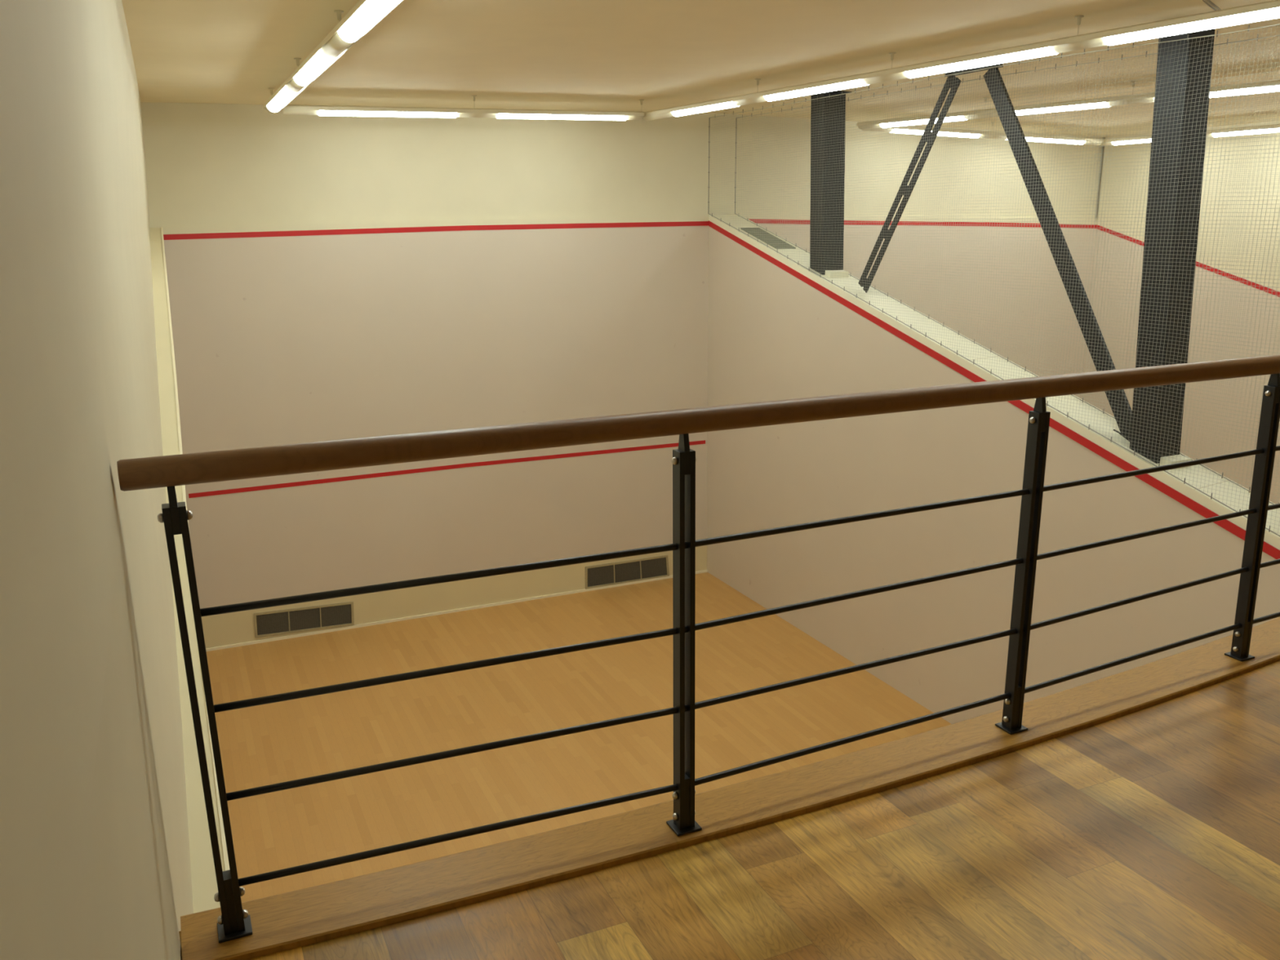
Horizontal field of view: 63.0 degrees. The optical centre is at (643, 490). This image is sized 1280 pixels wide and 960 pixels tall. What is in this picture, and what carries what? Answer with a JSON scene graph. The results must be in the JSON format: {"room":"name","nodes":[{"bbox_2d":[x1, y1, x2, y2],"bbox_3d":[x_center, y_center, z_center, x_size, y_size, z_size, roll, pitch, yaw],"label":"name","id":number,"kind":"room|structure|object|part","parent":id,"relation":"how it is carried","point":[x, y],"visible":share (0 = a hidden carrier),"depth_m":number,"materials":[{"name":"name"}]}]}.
{"room":"sports hall","nodes":[
{"label":"sports hall","id":0,"kind":"room"},
{"bbox_2d":[0,0,193,959],"bbox_3d":[-1.756,0.602,3.951,0.282,6.200,16.046,-7,16,-24],"label":"wall","id":1,"kind":"structure","parent":0,"point":[85,869],"depth_m":1.49,"materials":[{"name":"paint"}]},
{"bbox_2d":[149,226,229,913],"bbox_3d":[-3.040,0.670,6.864,0.364,4.642,9.780,-7,16,-24],"label":"wall","id":2,"kind":"structure","parent":0,"point":[204,883],"depth_m":4.57,"materials":[{"name":"beige paint"}]},
{"bbox_2d":[206,572,951,902],"bbox_3d":[-0.165,2.612,8.767,7.100,0.100,9.880,-7,16,-24],"label":"floor","id":3,"kind":"structure","parent":0,"point":[305,737],"depth_m":10.10,"materials":[{"name":"brown wood"}]},
{"bbox_2d":[140,102,1105,651],"bbox_3d":[0.829,-1.881,13.597,13.760,6.200,0.075,-7,16,-24],"label":"wall","id":4,"kind":"structure","parent":0,"point":[330,277],"depth_m":12.33,"materials":[{"name":"beige paint"}]},
{"bbox_2d":[253,601,354,637],"bbox_3d":[-3.950,1.506,12.168,1.120,0.325,0.016,-7,16,-24],"label":"air vent","id":5,"kind":"object","parent":4,"relation":"in","point":[279,622],"visible":1,"depth_m":12.16,"materials":[{"name":"grey metal"}]},
{"bbox_3d":[-4.272,1.534,12.027,0.348,0.254,0.004,-7,16,-24],"label":"panel","id":6,"kind":"part","parent":5,"relation":"part of","materials":[{"name":"grey metal"}]},
{"bbox_3d":[-3.952,1.506,12.171,0.348,0.253,0.004,-7,16,-24],"label":"panel","id":7,"kind":"part","parent":5,"relation":"part of","materials":[{"name":"grey metal"}]},
{"bbox_3d":[-3.632,1.478,12.315,0.349,0.252,0.004,-7,16,-24],"label":"panel","id":8,"kind":"part","parent":5,"relation":"part of","materials":[{"name":"grey metal"}]},
{"bbox_2d":[585,555,669,589],"bbox_3d":[-0.212,1.082,13.823,1.217,0.311,0.016,-7,16,-24],"label":"air vent","id":9,"kind":"object","parent":4,"relation":"in","point":[642,569],"visible":1,"depth_m":13.81,"materials":[{"name":"grey metal"}]},
{"bbox_3d":[-0.565,1.122,13.671,0.372,0.257,0.004,-7,16,-24],"label":"panel","id":10,"kind":"part","parent":9,"relation":"part of","materials":[{"name":"grey metal"}]},
{"bbox_3d":[-0.216,1.082,13.825,0.376,0.257,0.004,-7,16,-24],"label":"panel","id":11,"kind":"part","parent":9,"relation":"part of","materials":[{"name":"grey metal"}]},
{"bbox_3d":[0.131,1.042,13.979,0.384,0.257,0.004,-7,16,-24],"label":"panel","id":12,"kind":"part","parent":9,"relation":"part of","materials":[{"name":"grey metal"}]},
{"bbox_2d":[121,0,1279,137],"bbox_3d":[4.139,-2.972,5.801,14.160,0.464,16.400,-7,16,-24],"label":"ceiling","id":13,"kind":"structure","parent":0,"point":[546,55],"depth_m":7.88,"materials":[{"name":"paint"}]},
{"bbox_2d":[262,0,403,113],"bbox_3d":[-1.846,-2.736,6.271,0.164,0.214,7.740,-7,16,-24],"label":"strip light","id":14,"kind":"object","parent":13,"relation":"hanging from","point":[365,15],"visible":1,"depth_m":6.23,"materials":[{"name":"white plastic"}]},
{"bbox_2d":[266,85,301,112],"bbox_3d":[-3.063,-3.317,8.873,0.132,0.068,1.520,-7,16,-24],"label":"diffuser","id":15,"kind":"object","parent":14,"relation":"attached to","point":[282,96],"depth_m":8.74,"materials":[{"name":"white plastic"}]},
{"bbox_2d":[293,49,339,85],"bbox_3d":[-2.244,-2.879,7.136,0.132,0.068,1.380,-7,16,-24],"label":"diffuser","id":16,"kind":"object","parent":14,"relation":"attached to","point":[317,62],"depth_m":7.02,"materials":[{"name":"white plastic"}]},
{"bbox_2d":[337,0,400,42],"bbox_3d":[-1.371,-2.411,5.284,0.132,0.068,1.420,-7,16,-24],"label":"diffuser","id":17,"kind":"object","parent":14,"relation":"attached to","point":[365,15],"depth_m":5.34,"materials":[{"name":"white plastic"}]},
{"bbox_2d":[281,95,644,120],"bbox_3d":[-1.697,-3.864,10.525,3.729,0.275,0.164,-7,16,-24],"label":"strip light","id":18,"kind":"object","parent":13,"relation":"hanging from","point":[320,110],"visible":0.96,"depth_m":10.41,"materials":[{"name":"white"}]},
{"bbox_2d":[318,110,457,117],"bbox_3d":[-2.491,-3.680,10.197,1.327,0.092,0.132,-7,16,-24],"label":"diffuser","id":19,"kind":"object","parent":18,"relation":"attached to","point":[408,113],"depth_m":10.17,"materials":[{"name":"white plastic"}]},
{"bbox_2d":[496,113,627,120],"bbox_3d":[-0.847,-3.908,10.915,1.422,0.094,0.132,-7,16,-24],"label":"diffuser","id":20,"kind":"object","parent":18,"relation":"attached to","point":[615,117],"depth_m":10.89,"materials":[{"name":"white plastic"}]},
{"bbox_2d":[856,115,930,128],"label":"strip light","id":21,"kind":"object","parent":13,"relation":"hanging from","point":[871,124],"depth_m":12.18,"materials":[{"name":"white"}]},
{"bbox_2d":[880,115,965,128],"bbox_3d":[3.190,-4.215,11.933,0.132,0.072,1.181,-11,18,-35],"label":"diffuser","id":22,"kind":"object","parent":21,"relation":"attached to","point":[922,117],"depth_m":11.98,"materials":[{"name":"white plastic"}]},
{"bbox_2d":[862,125,925,134],"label":"strip light","id":23,"kind":"object","parent":13,"relation":"hanging from","point":[901,128],"depth_m":12.99,"materials":[{"name":"white"}]},
{"bbox_2d":[643,0,1279,120],"bbox_3d":[2.108,-3.300,8.072,0.164,0.223,7.938,-9,17,-30],"label":"strip light","id":24,"kind":"object","parent":13,"relation":"hanging from","point":[1269,10],"visible":0.98,"depth_m":7.26,"materials":[{"name":"white plastic"}]},
{"bbox_2d":[671,101,738,116],"bbox_3d":[0.615,-3.820,10.454,0.132,0.070,1.065,-9,17,-30],"label":"diffuser","id":25,"kind":"object","parent":24,"relation":"attached to","point":[707,106],"depth_m":10.42,"materials":[{"name":"white plastic"}]},
{"bbox_2d":[764,79,869,101],"bbox_3d":[1.486,-3.478,9.076,0.132,0.071,1.277,-9,17,-30],"label":"diffuser","id":26,"kind":"object","parent":24,"relation":"attached to","point":[831,85],"depth_m":9.02,"materials":[{"name":"white plastic"}]},
{"bbox_2d":[904,46,1057,78],"bbox_3d":[2.424,-3.108,7.590,0.132,0.071,1.332,-9,17,-30],"label":"diffuser","id":27,"kind":"object","parent":24,"relation":"attached to","point":[1012,54],"depth_m":7.52,"materials":[{"name":"white plastic"}]},
{"bbox_2d":[1103,7,1279,45],"bbox_3d":[3.371,-2.735,6.091,0.132,0.071,1.465,-9,17,-30],"label":"diffuser","id":28,"kind":"object","parent":24,"relation":"attached to","point":[1233,15],"depth_m":6.19,"materials":[{"name":"white plastic"}]},
{"bbox_2d":[943,108,999,122],"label":"strip light","id":29,"kind":"object","parent":13,"relation":"hanging from","point":[995,112],"depth_m":11.36,"materials":[{"name":"white"}]},
{"bbox_2d":[937,121,1008,140],"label":"strip light","id":30,"kind":"object","parent":13,"relation":"hanging from","point":[958,132],"depth_m":13.47,"materials":[{"name":"white"}]},
{"bbox_2d":[891,128,980,137],"bbox_3d":[3.708,-4.546,13.290,1.409,0.093,0.132,-7,16,-25],"label":"diffuser","id":31,"kind":"object","parent":30,"relation":"attached to","point":[958,132],"depth_m":13.31,"materials":[{"name":"white plastic"}]},
{"bbox_2d":[1023,133,1103,145],"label":"strip light","id":32,"kind":"object","parent":13,"relation":"hanging from","point":[1086,140],"depth_m":14.17,"materials":[{"name":"white plastic"}]},
{"bbox_2d":[1006,137,1085,144],"bbox_3d":[5.427,-4.735,14.117,1.379,0.092,0.132,-7,16,-25],"label":"diffuser","id":33,"kind":"object","parent":32,"relation":"attached to","point":[1072,139],"depth_m":14.15,"materials":[{"name":"white plastic"}]},
{"bbox_2d":[1013,80,1155,115],"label":"strip light","id":34,"kind":"object","parent":13,"relation":"hanging from","point":[1032,109],"depth_m":10.30,"materials":[{"name":"white plastic"}]},
{"bbox_2d":[1015,102,1110,115],"bbox_3d":[4.208,-3.874,10.596,0.132,0.072,1.085,-11,18,-35],"label":"diffuser","id":35,"kind":"object","parent":34,"relation":"attached to","point":[1103,104],"depth_m":10.55,"materials":[{"name":"white plastic"}]},
{"bbox_2d":[1100,134,1151,146],"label":"strip light","id":36,"kind":"object","parent":13,"relation":"hanging from","point":[1131,141],"depth_m":14.20,"materials":[{"name":"white plastic"}]},
{"bbox_2d":[1111,138,1151,145],"bbox_3d":[6.751,-4.691,13.995,0.132,0.069,1.051,-8,16,-26],"label":"diffuser","id":37,"kind":"object","parent":36,"relation":"attached to","point":[1131,141],"depth_m":14.19,"materials":[{"name":"white plastic"}]},
{"bbox_2d":[1202,0,1221,10],"bbox_3d":[4.139,-2.907,6.070,1.527,0.042,0.643,10,18,36],"label":"wire","id":38,"kind":"object","parent":13,"relation":"hanging from","point":[1203,1],"visible":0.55,"depth_m":6.45,"materials":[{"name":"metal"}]},
{"bbox_2d":[1206,124,1279,137],"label":"strip light","id":39,"kind":"object","parent":13,"relation":"hanging from","point":[1265,128],"depth_m":12.75,"materials":[{"name":"white"}]},
{"bbox_2d":[1212,128,1279,137],"bbox_3d":[7.524,-4.319,12.525,0.132,0.069,1.451,-8,16,-26],"label":"diffuser","id":40,"kind":"object","parent":39,"relation":"attached to","point":[1246,131],"depth_m":12.80,"materials":[{"name":"white plastic"}]},
{"bbox_2d":[1209,80,1279,97],"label":"strip light","id":41,"kind":"object","parent":13,"relation":"hanging from","point":[1277,82],"depth_m":9.13,"materials":[{"name":"white plastic"}]},
{"bbox_2d":[1209,84,1279,97],"bbox_3d":[5.246,-3.525,9.231,0.132,0.073,1.438,-11,18,-35],"label":"diffuser","id":42,"kind":"object","parent":41,"relation":"attached to","point":[1228,88],"depth_m":9.16,"materials":[{"name":"white plastic"}]},
{"bbox_2d":[178,660,1279,959],"bbox_3d":[6.128,1.147,2.408,13.760,0.250,6.528,-7,16,-24],"label":"floor","id":43,"kind":"structure","parent":0,"point":[1152,833],"depth_m":2.67,"materials":[{"name":"brown wood"}]},
{"bbox_2d":[180,617,1279,959],"bbox_3d":[1.829,0.696,3.790,6.462,0.045,0.318,-7,16,-26],"label":"board","id":44,"kind":"object","parent":43,"relation":"on","point":[293,919],"visible":0.9,"depth_m":2.89,"materials":[{"name":"brown wood"}]},
{"bbox_2d":[116,355,1279,942],"bbox_3d":[1.760,0.141,3.548,6.251,1.151,0.165,-7,16,-25],"label":"balustrade","id":45,"kind":"object","parent":44,"relation":"on","point":[234,922],"visible":1,"depth_m":2.72,"materials":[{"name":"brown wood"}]},
{"bbox_3d":[-0.968,0.529,2.307,0.064,1.036,0.067,-7,16,-24],"label":"post","id":46,"kind":"part","parent":45,"relation":"part of","materials":[{"name":"black metal"}]},
{"bbox_3d":[-0.961,1.030,2.451,0.074,0.007,0.072,-7,16,-24],"label":"foot plate","id":47,"kind":"part","parent":45,"relation":"part of","materials":[{"name":"black metal"}]},
{"bbox_3d":[0.106,0.407,2.756,0.066,1.036,0.092,-7,16,-24],"label":"post","id":48,"kind":"part","parent":45,"relation":"part of","materials":[{"name":"black metal"}]},
{"bbox_3d":[0.110,0.918,2.858,0.074,0.007,0.072,-7,16,-24],"label":"foot plate","id":49,"kind":"part","parent":45,"relation":"part of","materials":[{"name":"black metal"}]},
{"bbox_3d":[1.763,-0.381,3.403,6.251,0.068,0.064,-7,16,-25],"label":"handrail","id":50,"kind":"part","parent":45,"relation":"part of","materials":[{"name":"brown wood"}]},
{"bbox_3d":[1.711,-0.072,3.458,5.909,0.040,0.043,-7,16,-25],"label":"rod","id":51,"kind":"part","parent":45,"relation":"part of","materials":[{"name":"black metal"}]},
{"bbox_3d":[1.717,0.146,3.519,5.913,0.043,0.062,-7,16,-25],"label":"rod","id":52,"kind":"part","parent":45,"relation":"part of","materials":[{"name":"black metal"}]},
{"bbox_3d":[1.723,0.363,3.580,5.918,0.044,0.080,-7,16,-25],"label":"rod","id":53,"kind":"part","parent":45,"relation":"part of","materials":[{"name":"black metal"}]},
{"bbox_3d":[1.729,0.577,3.640,5.922,0.038,0.099,-7,16,-25],"label":"rod","id":54,"kind":"part","parent":45,"relation":"part of","materials":[{"name":"black metal"}]},
{"bbox_3d":[1.198,0.772,3.403,0.074,0.007,0.072,-7,16,-24],"label":"foot plate","id":55,"kind":"part","parent":45,"relation":"part of","materials":[{"name":"black metal"}]},
{"bbox_3d":[1.198,0.266,3.282,0.058,1.036,0.053,-7,16,-24],"label":"post","id":56,"kind":"part","parent":45,"relation":"part of","materials":[{"name":"black metal"}]},
{"bbox_3d":[2.251,0.626,3.947,0.074,0.007,0.072,-7,16,-24],"label":"foot plate","id":57,"kind":"part","parent":45,"relation":"part of","materials":[{"name":"black metal"}]},
{"bbox_3d":[2.217,0.132,3.781,0.057,1.036,0.154,11,18,38],"label":"post","id":58,"kind":"part","parent":45,"relation":"part of","materials":[{"name":"black metal"}]},
{"bbox_2d":[706,214,1279,724],"bbox_3d":[3.068,-0.111,9.546,0.448,4.750,9.780,-7,16,-24],"label":"wall partition","id":59,"kind":"structure","parent":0,"point":[778,329],"depth_m":9.99,"materials":[{"name":"beige paint"}]},
{"bbox_2d":[741,227,795,248],"bbox_3d":[1.466,-2.990,12.389,0.260,0.236,0.842,-7,16,-24],"label":"air vent","id":60,"kind":"object","parent":59,"relation":"in","point":[768,238],"visible":0.84,"depth_m":12.37,"materials":[{"name":"grey metal"}]},
{"bbox_2d":[809,90,851,277],"bbox_3d":[1.984,-3.238,11.137,0.320,1.893,0.420,-7,16,-24],"label":"steel column","id":61,"kind":"structure","parent":59,"relation":"on","point":[825,221],"depth_m":11.06,"materials":[{"name":"grey metal"}]},
{"bbox_3d":[1.960,-4.162,10.954,0.310,0.011,0.310,-7,16,-24],"label":"head plate","id":62,"kind":"part","parent":61,"relation":"part of","materials":[{"name":"grey metal"}]},
{"bbox_2d":[707,23,1279,536],"bbox_3d":[2.806,-1.760,9.145,0.040,3.717,9.536,-7,16,-24],"label":"safety net","id":63,"kind":"object","parent":59,"relation":"attached to","point":[1254,28],"visible":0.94,"depth_m":8.08,"materials":[{"name":"fabric"}]},
{"bbox_2d":[857,63,1132,439],"bbox_3d":[3.009,-2.109,9.144,0.060,3.089,3.721,-7,16,-24],"label":"brace","id":64,"kind":"object","parent":59,"relation":"on","point":[1018,138],"visible":0.78,"depth_m":8.62,"materials":[{"name":"grey metal"}]},
{"bbox_3d":[2.860,-3.656,9.063,0.060,0.050,0.660,-7,16,-24],"label":"head plate","id":65,"kind":"part","parent":64,"relation":"part of","materials":[{"name":"grey metal"}]},
{"bbox_3d":[3.356,-1.913,8.410,0.030,3.068,2.051,-7,16,-24],"label":"leg","id":66,"kind":"part","parent":64,"relation":"part of","materials":[{"name":"grey metal"}]},
{"bbox_2d":[733,34,1279,504],"bbox_3d":[3.155,-1.807,9.298,0.047,3.726,9.536,-7,16,-24],"label":"safety net","id":67,"kind":"object","parent":59,"relation":"attached to","point":[1257,38],"visible":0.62,"depth_m":8.61,"materials":[{"name":"fabric"}]},
{"bbox_2d":[1113,28,1214,469],"bbox_3d":[3.769,-1.693,7.415,0.305,3.067,0.484,-7,16,-24],"label":"steel column","id":68,"kind":"structure","parent":59,"relation":"on","point":[1209,32],"depth_m":7.33,"materials":[{"name":"grey metal"}]},
{"bbox_2d":[1080,120,1279,503],"bbox_3d":[10.232,-0.822,9.216,0.003,6.200,16.000,-7,16,-24],"label":"wall","id":69,"kind":"structure","parent":0,"point":[1117,171],"depth_m":14.21,"materials":[{"name":"beige paint"}]}
]}

